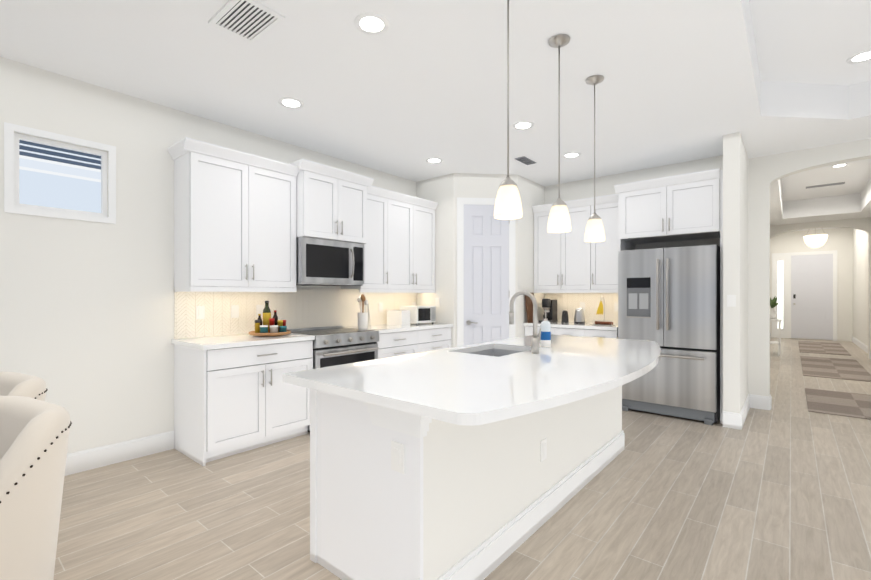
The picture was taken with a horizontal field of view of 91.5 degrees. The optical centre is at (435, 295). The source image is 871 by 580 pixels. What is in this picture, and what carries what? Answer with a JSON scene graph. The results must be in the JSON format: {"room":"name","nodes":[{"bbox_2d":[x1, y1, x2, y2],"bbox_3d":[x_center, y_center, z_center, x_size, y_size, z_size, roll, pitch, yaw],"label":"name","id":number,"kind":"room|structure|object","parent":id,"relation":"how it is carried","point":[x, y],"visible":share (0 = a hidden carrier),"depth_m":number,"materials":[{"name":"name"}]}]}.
{"room":"kitchen and dining room","nodes":[
{"label":"kitchen and dining room","id":0,"kind":"room"},
{"bbox_2d":[0,57,415,453],"bbox_3d":[-3.202,-0.139,2.435,0.120,2.840,8.990,0,0,40],"label":"wall","id":1,"kind":"structure","parent":0,"point":[86,321],"depth_m":3.19,"materials":[{"name":"white paint"}]},
{"bbox_2d":[4,122,115,223],"bbox_3d":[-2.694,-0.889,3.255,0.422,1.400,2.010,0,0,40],"label":"kitchen window","id":2,"kind":"structure","parent":1,"relation":"in","point":[48,178],"depth_m":3.20,"materials":[{"name":"white glass"}]},
{"bbox_2d":[196,306,204,318],"bbox_3d":[-2.046,0.151,3.691,0.009,0.115,0.070,0,0,40],"label":"outlet","id":3,"kind":"object","parent":1,"relation":"attached to","point":[200,312],"depth_m":3.69,"materials":[{"name":"white plastic"}]},
{"bbox_2d":[231,305,238,317],"bbox_3d":[-1.853,0.151,3.921,0.009,0.115,0.070,0,0,40],"label":"outlet","id":4,"kind":"object","parent":1,"relation":"attached to","point":[234,308],"depth_m":3.92,"materials":[{"name":"white plastic"}]},
{"bbox_2d":[256,305,263,316],"bbox_3d":[-1.699,0.150,4.105,0.009,0.115,0.070,0,0,40],"label":"outlet","id":5,"kind":"object","parent":1,"relation":"attached to","point":[259,308],"depth_m":4.10,"materials":[{"name":"white plastic"}]},
{"bbox_2d":[167,137,437,338],"bbox_3d":[-1.045,-0.445,4.505,0.518,1.620,3.035,0,0,40],"label":"upper cabinet","id":6,"kind":"object","parent":1,"relation":"attached to","point":[239,228],"visible":1,"depth_m":3.95,"materials":[{"name":"white wood"}]},
{"bbox_2d":[296,237,363,285],"bbox_3d":[-1.156,-0.327,4.406,0.471,0.450,0.764,0,0,40],"label":"microwave","id":7,"kind":"object","parent":6,"relation":"attached to","point":[321,262],"visible":0.9,"depth_m":4.23,"materials":[{"name":"silver metal"}]},
{"bbox_2d":[379,303,382,311],"bbox_3d":[-0.683,0.150,5.315,0.009,0.115,0.070,0,0,40],"label":"outlet","id":8,"kind":"object","parent":1,"relation":"attached to","point":[380,304],"depth_m":5.31,"materials":[{"name":"white plastic"}]},
{"bbox_2d":[0,0,870,231],"bbox_3d":[4.018,-1.785,4.409,9.600,0.450,21.300,0,0,40],"label":"ceiling","id":9,"kind":"structure","parent":0,"point":[411,89],"depth_m":3.11,"materials":[{"name":"white paint"}]},
{"bbox_2d":[208,0,284,43],"bbox_3d":[-1.065,-1.550,2.390,0.370,0.015,0.260,0,0,40],"label":"ceiling vent","id":10,"kind":"object","parent":9,"relation":"in","point":[252,21],"visible":0.98,"depth_m":2.38,"materials":[{"name":"white metal"}]},
{"bbox_2d":[278,97,303,108],"bbox_3d":[-1.171,-1.557,3.438,0.200,0.004,0.200,0,0,40],"label":"recessed light","id":11,"kind":"object","parent":9,"relation":"in","point":[290,102],"visible":1,"depth_m":3.42,"materials":[{"name":"white"}]},
{"bbox_2d":[354,12,388,34],"bbox_3d":[-0.366,-1.556,2.437,0.200,0.004,0.200,0,0,40],"label":"recessed light","id":12,"kind":"object","parent":9,"relation":"in","point":[372,23],"visible":1,"depth_m":2.43,"materials":[{"name":"white plastic"}]},
{"bbox_2d":[426,158,442,162],"bbox_3d":[-0.014,-1.558,4.909,0.200,0.004,0.200,0,0,40],"label":"recessed light","id":13,"kind":"object","parent":9,"relation":"in","point":[433,160],"visible":1,"depth_m":4.90,"materials":[{"name":"white plastic"}]},
{"bbox_2d":[494,0,522,219],"bbox_3d":[0.364,-0.974,2.124,0.142,1.167,0.142,0,0,40],"label":"pendant light","id":14,"kind":"object","parent":9,"relation":"hanging from","point":[508,205],"visible":1,"depth_m":2.09,"materials":[{"name":"white glass"}]},
{"bbox_2d":[512,121,533,129],"bbox_3d":[0.805,-1.558,3.894,0.200,0.004,0.200,0,0,40],"label":"recessed light","id":15,"kind":"object","parent":9,"relation":"in","point":[521,125],"visible":1,"depth_m":3.89,"materials":[{"name":"white plastic"}]},
{"bbox_2d":[515,156,535,164],"bbox_3d":[1.043,-1.555,4.909,0.120,0.008,0.300,0,0,40],"label":"ceiling vent","id":16,"kind":"object","parent":9,"relation":"in","point":[525,160],"visible":1,"depth_m":4.89,"materials":[{"name":"grey metal"}]},
{"bbox_2d":[547,34,570,232],"bbox_3d":[0.756,-0.974,2.592,0.142,1.167,0.142,0,0,40],"label":"pendant light","id":17,"kind":"object","parent":9,"relation":"hanging from","point":[559,221],"visible":1,"depth_m":2.56,"materials":[{"name":"white glass"}]},
{"bbox_2d":[562,152,580,157],"bbox_3d":[1.514,-1.558,4.723,0.200,0.004,0.200,0,0,40],"label":"recessed light","id":18,"kind":"object","parent":9,"relation":"in","point":[571,155],"visible":1,"depth_m":4.72,"materials":[{"name":"white plastic"}]},
{"bbox_2d":[584,75,604,241],"bbox_3d":[1.148,-0.974,3.059,0.142,1.167,0.142,0,0,40],"label":"pendant light","id":19,"kind":"object","parent":9,"relation":"hanging from","point":[594,231],"visible":1,"depth_m":3.02,"materials":[{"name":"white glass"}]},
{"bbox_2d":[803,229,827,247],"bbox_3d":[9.154,-1.504,10.217,0.450,0.740,0.450,0,0,40],"label":"pendant light","id":20,"kind":"object","parent":9,"relation":"hanging from","point":[815,241],"visible":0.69,"depth_m":10.09,"materials":[{"name":"white glass"}]},
{"bbox_2d":[806,182,844,188],"bbox_3d":[6.759,-1.907,7.364,0.500,0.007,0.150,0,0,40],"label":"ceiling vent","id":21,"kind":"object","parent":9,"relation":"in","point":[815,186],"visible":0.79,"depth_m":7.36,"materials":[{"name":"grey metal"}]},
{"bbox_2d":[831,163,848,167],"bbox_3d":[5.952,-1.909,6.246,0.200,0.004,0.200,0,0,40],"label":"recessed light","id":22,"kind":"object","parent":9,"relation":"in","point":[839,165],"visible":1,"depth_m":6.24,"materials":[{"name":"white plastic"}]},
{"bbox_2d":[846,50,870,63],"bbox_3d":[3.335,-1.857,3.299,0.200,0.004,0.200,0,0,40],"label":"recessed light","id":23,"kind":"object","parent":9,"relation":"in","point":[864,56],"visible":1,"depth_m":3.31,"materials":[{"name":"white plastic"}]},
{"bbox_2d":[53,337,870,579],"bbox_3d":[3.962,1.330,4.655,10.000,0.100,21.600,0,0,40],"label":"floor","id":24,"kind":"structure","parent":0,"point":[780,489],"depth_m":2.52,"materials":[{"name":"brown wood"}]},
{"bbox_2d":[0,371,47,400],"bbox_3d":[-1.986,0.817,1.635,0.639,0.930,0.670,0,0,28],"label":"dining chair","id":25,"kind":"object","parent":24,"relation":"on","point":[20,384],"visible":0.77,"depth_m":1.79,"materials":[{"name":"beige fabric"}]},
{"bbox_2d":[0,396,71,579],"bbox_3d":[-1.473,0.817,1.158,0.639,0.930,0.670,0,0,28],"label":"dining chair","id":26,"kind":"object","parent":24,"relation":"on","point":[34,436],"visible":1,"depth_m":1.21,"materials":[{"name":"beige fabric"}]},
{"bbox_2d":[171,339,314,465],"bbox_3d":[-1.650,0.843,3.707,0.618,0.876,0.932,0,0,40],"label":"base cabinet","id":27,"kind":"object","parent":24,"relation":"on","point":[234,394],"depth_m":3.41,"materials":[{"name":"white wood"}]},
{"bbox_2d":[171,333,314,350],"bbox_3d":[-1.646,0.386,3.692,0.643,0.038,0.954,0,0,40],"label":"countertop","id":28,"kind":"structure","parent":27,"relation":"on","point":[212,343],"depth_m":3.47,"materials":[{"name":"white stone"}]},
{"bbox_2d":[249,301,290,335],"bbox_3d":[-1.510,0.208,3.874,0.360,0.314,0.360,0,0,40],"label":"lazy susan","id":29,"kind":"object","parent":28,"relation":"on","point":[273,326],"visible":1,"depth_m":3.83,"materials":[{"name":"brown wood"}]},
{"bbox_2d":[287,325,378,432],"bbox_3d":[-1.060,0.813,4.326,0.697,0.935,0.764,0,0,40],"label":"range","id":30,"kind":"object","parent":24,"relation":"on","point":[336,345],"visible":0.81,"depth_m":4.14,"materials":[{"name":"silver metal"}]},
{"bbox_2d":[376,331,418,358],"bbox_3d":[-0.646,0.842,4.903,0.618,0.876,0.639,0,0,40],"label":"base cabinet","id":31,"kind":"object","parent":24,"relation":"on","point":[398,343],"depth_m":4.70,"materials":[{"name":"white wood"}]},
{"bbox_2d":[343,323,452,334],"bbox_3d":[-0.433,0.385,5.138,0.643,0.038,1.278,0,0,40],"label":"countertop","id":32,"kind":"structure","parent":31,"relation":"on","point":[384,329],"depth_m":4.96,"materials":[{"name":"white stone"}]},
{"bbox_2d":[357,294,370,327],"bbox_3d":[-0.812,0.176,4.793,0.132,0.378,0.152,0,0,40],"label":"utensil crock","id":33,"kind":"object","parent":32,"relation":"on","point":[363,319],"visible":1,"depth_m":4.74,"materials":[{"name":"white ceramic"}]},
{"bbox_2d":[387,310,409,324],"bbox_3d":[-0.459,0.274,5.251,0.260,0.181,0.150,0,0,40],"label":"toaster","id":34,"kind":"object","parent":32,"relation":"on","point":[398,317],"visible":1,"depth_m":5.18,"materials":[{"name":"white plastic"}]},
{"bbox_2d":[400,306,435,324],"bbox_3d":[-0.212,0.252,5.455,0.336,0.225,0.360,0,0,40],"label":"toaster oven","id":35,"kind":"object","parent":32,"relation":"on","point":[422,314],"visible":0.94,"depth_m":5.32,"materials":[{"name":"white plastic"}]},
{"bbox_2d":[419,327,450,351],"bbox_3d":[-0.236,0.842,5.392,0.618,0.876,0.637,0,0,40],"label":"base cabinet","id":36,"kind":"object","parent":24,"relation":"on","point":[438,338],"depth_m":5.18,"materials":[{"name":"white wood"}]},
{"bbox_2d":[295,338,630,579],"bbox_3d":[0.473,0.843,2.766,0.785,0.876,2.571,0,0,40],"label":"kitchen island","id":37,"kind":"object","parent":24,"relation":"on","point":[481,461],"depth_m":1.87,"materials":[{"name":"white wood"}]},
{"bbox_2d":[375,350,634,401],"bbox_3d":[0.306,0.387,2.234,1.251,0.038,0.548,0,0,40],"label":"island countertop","id":38,"kind":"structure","parent":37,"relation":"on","point":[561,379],"depth_m":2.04,"materials":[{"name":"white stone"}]},
{"bbox_2d":[509,290,540,352],"bbox_3d":[0.589,0.168,2.769,0.211,0.398,0.105,0,0,40],"label":"faucet","id":39,"kind":"object","parent":37,"relation":"on","point":[535,340],"visible":1,"depth_m":2.69,"materials":[{"name":"silver metal"}]},
{"bbox_2d":[483,338,660,365],"bbox_3d":[1.002,0.386,3.086,1.223,0.038,0.493,0,0,40],"label":"island countertop","id":40,"kind":"structure","parent":37,"relation":"on","point":[652,354],"depth_m":2.87,"materials":[{"name":"white stone"}]},
{"bbox_2d":[540,310,550,346],"bbox_3d":[0.786,0.237,3.017,0.072,0.258,0.081,0,0,40],"label":"soap bottle","id":41,"kind":"object","parent":40,"relation":"on","point":[545,337],"visible":0.98,"depth_m":2.99,"materials":[{"name":"white plastic"}]},
{"bbox_2d":[523,321,617,338],"bbox_3d":[1.817,0.823,5.464,1.185,0.914,0.654,0,0,40],"label":"base cabinet","id":42,"kind":"object","parent":24,"relation":"on","point":[587,329],"visible":0.21,"depth_m":5.17,"materials":[{"name":"white"}]},
{"bbox_2d":[525,293,533,322],"bbox_3d":[1.276,0.164,5.675,0.067,0.400,0.230,0,0,40],"label":"cutting board","id":43,"kind":"object","parent":42,"relation":"on","point":[529,305],"visible":0.57,"depth_m":5.62,"materials":[{"name":"brown wood"}]},
{"bbox_2d":[538,299,557,321],"bbox_3d":[1.543,0.204,5.809,0.130,0.320,0.320,0,0,40],"label":"coffee maker","id":44,"kind":"object","parent":42,"relation":"on","point":[551,306],"visible":0.94,"depth_m":5.78,"materials":[{"name":"grey plastic"}]},
{"bbox_2d":[561,310,568,322],"bbox_3d":[1.733,0.283,5.662,0.092,0.163,0.151,0,0,40],"label":"kettle","id":45,"kind":"object","parent":42,"relation":"on","point":[565,316],"visible":1,"depth_m":5.62,"materials":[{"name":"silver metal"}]},
{"bbox_2d":[574,308,584,323],"bbox_3d":[1.882,0.262,5.528,0.133,0.204,0.211,0,0,40],"label":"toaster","id":46,"kind":"object","parent":42,"relation":"on","point":[579,317],"visible":1,"depth_m":5.47,"materials":[{"name":"silver metal"}]},
{"bbox_2d":[596,296,604,321],"bbox_3d":[2.114,0.187,5.353,0.140,0.355,0.245,0,0,40],"label":"stand","id":47,"kind":"object","parent":42,"relation":"on","point":[600,309],"visible":0.88,"depth_m":5.29,"materials":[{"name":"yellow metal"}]},
{"bbox_2d":[592,320,614,325],"bbox_3d":[2.041,0.333,5.142,0.225,0.062,0.143,0,0,40],"label":"rack","id":48,"kind":"object","parent":42,"relation":"on","point":[600,322],"visible":1,"depth_m":5.12,"materials":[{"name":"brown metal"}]},
{"bbox_2d":[618,245,719,424],"bbox_3d":[2.594,0.390,4.681,0.920,1.780,0.798,0,0,40],"label":"fridge","id":49,"kind":"object","parent":24,"relation":"on","point":[669,301],"visible":0.85,"depth_m":4.36,"materials":[{"name":"silver metal"}]},
{"bbox_2d":[770,297,781,355],"bbox_3d":[7.254,0.644,9.137,0.320,1.266,0.440,0,0,40],"label":"console table","id":50,"kind":"object","parent":24,"relation":"on","point":[773,303],"visible":0.77,"depth_m":9.07,"materials":[{"name":"white wood"}]},
{"bbox_2d":[798,341,851,355],"bbox_3d":[9.435,1.271,10.375,0.830,0.008,3.000,0,0,40],"label":"rug","id":51,"kind":"object","parent":24,"relation":"on","point":[822,347],"visible":1,"depth_m":10.09,"materials":[{"name":"brown fabric"}]},
{"bbox_2d":[800,356,870,381],"bbox_3d":[7.056,1.273,7.541,0.830,0.008,2.800,0,0,40],"label":"rug","id":52,"kind":"object","parent":24,"relation":"on","point":[845,369],"visible":1,"depth_m":7.34,"materials":[{"name":"brown fabric"}]},
{"bbox_2d":[805,388,870,419],"bbox_3d":[4.903,1.275,4.975,0.830,0.008,1.500,0,0,40],"label":"rug","id":53,"kind":"object","parent":24,"relation":"on","point":[854,405],"visible":1,"depth_m":4.98,"materials":[{"name":"brown fabric"}]},
{"bbox_2d":[416,173,544,347],"bbox_3d":[0.645,-0.141,6.053,1.360,2.840,1.500,0,0,40],"label":"wall","id":54,"kind":"structure","parent":0,"point":[444,192],"depth_m":5.53,"materials":[{"name":"white paint"}]},
{"bbox_2d":[435,298,439,306],"bbox_3d":[0.027,0.092,5.589,0.070,0.115,0.006,0,0,40],"label":"light switch","id":55,"kind":"object","parent":54,"relation":"attached to","point":[437,302],"visible":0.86,"depth_m":5.59,"materials":[{"name":"white plastic"}]},
{"bbox_2d":[65,333,870,475],"bbox_3d":[2.716,1.205,5.309,5.250,0.150,21.000,0,0,40],"label":"baseboard","id":56,"kind":"structure","parent":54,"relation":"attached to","point":[91,458],"depth_m":3.35,"materials":[{"name":"white wood"}]},
{"bbox_2d":[457,197,514,346],"bbox_3d":[0.652,0.017,5.445,0.554,2.525,0.554,0,0,40],"label":"door frame","id":57,"kind":"structure","parent":54,"relation":"attached to","point":[485,265],"depth_m":5.44,"materials":[{"name":"white wood"}]},
{"bbox_2d":[545,155,722,249],"bbox_3d":[2.454,-0.141,5.436,2.205,2.840,0.120,0,0,40],"label":"wall","id":58,"kind":"structure","parent":0,"point":[580,189],"depth_m":5.30,"materials":[{"name":"white paint"}]},
{"bbox_2d":[533,200,631,291],"bbox_3d":[1.910,-0.601,5.584,1.169,1.059,0.348,0,0,40],"label":"upper cabinet","id":59,"kind":"object","parent":58,"relation":"attached to","point":[572,269],"depth_m":5.43,"materials":[{"name":"white wood"}]},
{"bbox_2d":[580,302,584,310],"bbox_3d":[1.985,0.149,5.729,0.070,0.115,0.009,0,0,40],"label":"electrical outlet","id":60,"kind":"object","parent":58,"relation":"attached to","point":[582,304],"depth_m":5.72,"materials":[{"name":"white plastic"}]},
{"bbox_2d":[614,302,617,310],"bbox_3d":[2.330,0.149,5.440,0.070,0.115,0.009,0,0,40],"label":"electrical outlet","id":61,"kind":"object","parent":58,"relation":"attached to","point":[615,303],"depth_m":5.45,"materials":[{"name":"white plastic"}]},
{"bbox_2d":[620,176,722,243],"bbox_3d":[2.669,-0.905,4.771,0.950,0.530,0.618,0,0,40],"label":"upper cabinet","id":62,"kind":"object","parent":58,"relation":"attached to","point":[693,210],"depth_m":4.52,"materials":[{"name":"white wood"}]},
{"bbox_2d":[723,132,747,413],"bbox_3d":[3.190,-0.140,4.492,0.135,2.840,1.040,0,0,40],"label":"wall column","id":63,"kind":"structure","parent":0,"point":[735,271],"depth_m":4.11,"materials":[{"name":"white paint"}]},
{"bbox_2d":[727,295,735,306],"bbox_3d":[2.855,0.053,4.090,0.070,0.115,0.006,0,0,40],"label":"light switch","id":64,"kind":"object","parent":63,"relation":"attached to","point":[731,300],"visible":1,"depth_m":4.09,"materials":[{"name":"white plastic"}]},
{"bbox_2d":[748,138,870,396],"bbox_3d":[5.696,-0.139,3.159,5.420,2.840,0.140,0,0,40],"label":"wall","id":65,"kind":"structure","parent":0,"point":[765,173],"depth_m":4.76,"materials":[{"name":"white paint"}]},
{"bbox_2d":[770,228,849,340],"bbox_3d":[10.832,-0.300,12.295,1.740,3.150,0.140,0,0,40],"label":"wall","id":66,"kind":"structure","parent":0,"point":[838,239],"depth_m":11.86,"materials":[{"name":"white paint"}]},
{"bbox_2d":[772,250,836,340],"bbox_3d":[10.671,0.010,12.306,1.440,2.530,0.049,0,0,40],"label":"door frame","id":67,"kind":"structure","parent":66,"relation":"attached to","point":[804,287],"depth_m":12.28,"materials":[{"name":"white wood"}]},
{"bbox_2d":[770,217,870,357],"bbox_3d":[8.136,-0.298,9.075,2.030,3.150,0.140,0,0,40],"label":"wall","id":68,"kind":"structure","parent":0,"point":[863,224],"depth_m":8.69,"materials":[{"name":"white paint"}]},
{"bbox_2d":[850,228,867,345],"bbox_3d":[8.321,-0.297,7.810,0.120,3.150,10.360,0,0,40],"label":"wall","id":69,"kind":"structure","parent":0,"point":[850,245],"depth_m":10.52,"materials":[{"name":"white paint"}]}
]}

